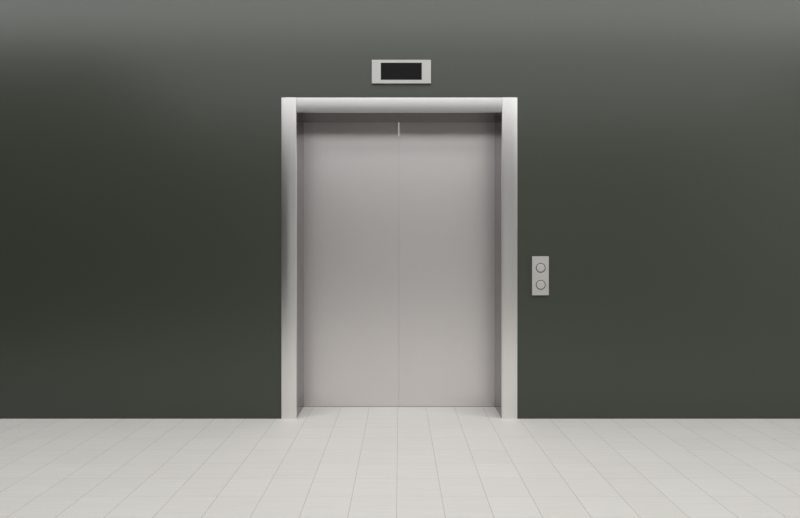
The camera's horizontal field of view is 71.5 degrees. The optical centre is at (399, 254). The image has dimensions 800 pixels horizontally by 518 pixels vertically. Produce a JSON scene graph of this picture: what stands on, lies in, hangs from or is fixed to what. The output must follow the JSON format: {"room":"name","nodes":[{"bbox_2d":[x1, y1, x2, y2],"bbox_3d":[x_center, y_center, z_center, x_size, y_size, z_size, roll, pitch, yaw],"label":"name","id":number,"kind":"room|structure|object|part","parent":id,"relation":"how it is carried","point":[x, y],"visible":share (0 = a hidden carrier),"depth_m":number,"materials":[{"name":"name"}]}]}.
{"room":"elevator lobby","nodes":[
{"label":"elevator lobby","id":0,"kind":"room"},
{"bbox_2d":[0,0,799,418],"bbox_3d":[-0.450,-0.553,3.860,10.700,3.300,0.300,0,0,0],"label":"wall","id":1,"kind":"structure","parent":0,"point":[658,141],"depth_m":3.71,"materials":[{"name":"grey paint"}]},
{"bbox_2d":[372,60,430,83],"bbox_3d":[0.013,-1.216,3.701,0.393,0.156,0.018,0,0,0],"label":"indicator","id":2,"kind":"object","parent":1,"relation":"attached to","point":[383,71],"visible":1,"depth_m":3.70,"materials":[{"name":"metal"}]},
{"bbox_2d":[532,256,548,294],"bbox_3d":[0.939,0.142,3.701,0.110,0.259,0.017,0,0,0],"label":"panel","id":3,"kind":"object","parent":1,"relation":"attached to","point":[540,264],"visible":1,"depth_m":3.70,"materials":[{"name":"metal"}]},
{"bbox_2d":[0,406,799,517],"bbox_3d":[-0.450,1.147,0.910,10.700,0.100,10.400,0,0,0],"label":"floor","id":4,"kind":"structure","parent":0,"point":[324,462],"depth_m":2.87,"materials":[{"name":"tile"}]},
{"bbox_2d":[281,97,516,418],"bbox_3d":[0.000,-0.108,4.880,1.700,2.410,2.360,0,0,0],"label":"elevator","id":5,"kind":"object","parent":4,"relation":"on","point":[399,215],"visible":0.99,"depth_m":4.00,"materials":[{"name":"metal"}]},
{"bbox_3d":[-0.372,0.046,4.013,0.734,2.094,0.030,0,0,0],"label":"door panel","id":6,"kind":"part","parent":5,"relation":"part of","materials":[{"name":"metal"}]},
{"bbox_3d":[-0.002,-0.999,3.716,1.370,0.096,0.028,0,0,0],"label":"head rail","id":7,"kind":"part","parent":5,"relation":"part of","materials":[{"name":"metal"}]},
{"bbox_3d":[-0.002,1.096,4.022,1.373,0.002,0.044,0,0,0],"label":"door sill","id":8,"kind":"part","parent":5,"relation":"part of","materials":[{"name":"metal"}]},
{"bbox_3d":[0.365,0.046,4.013,0.738,2.094,0.030,0,0,0],"label":"door panel","id":9,"kind":"part","parent":5,"relation":"part of","materials":[{"name":"metal"}]}
]}

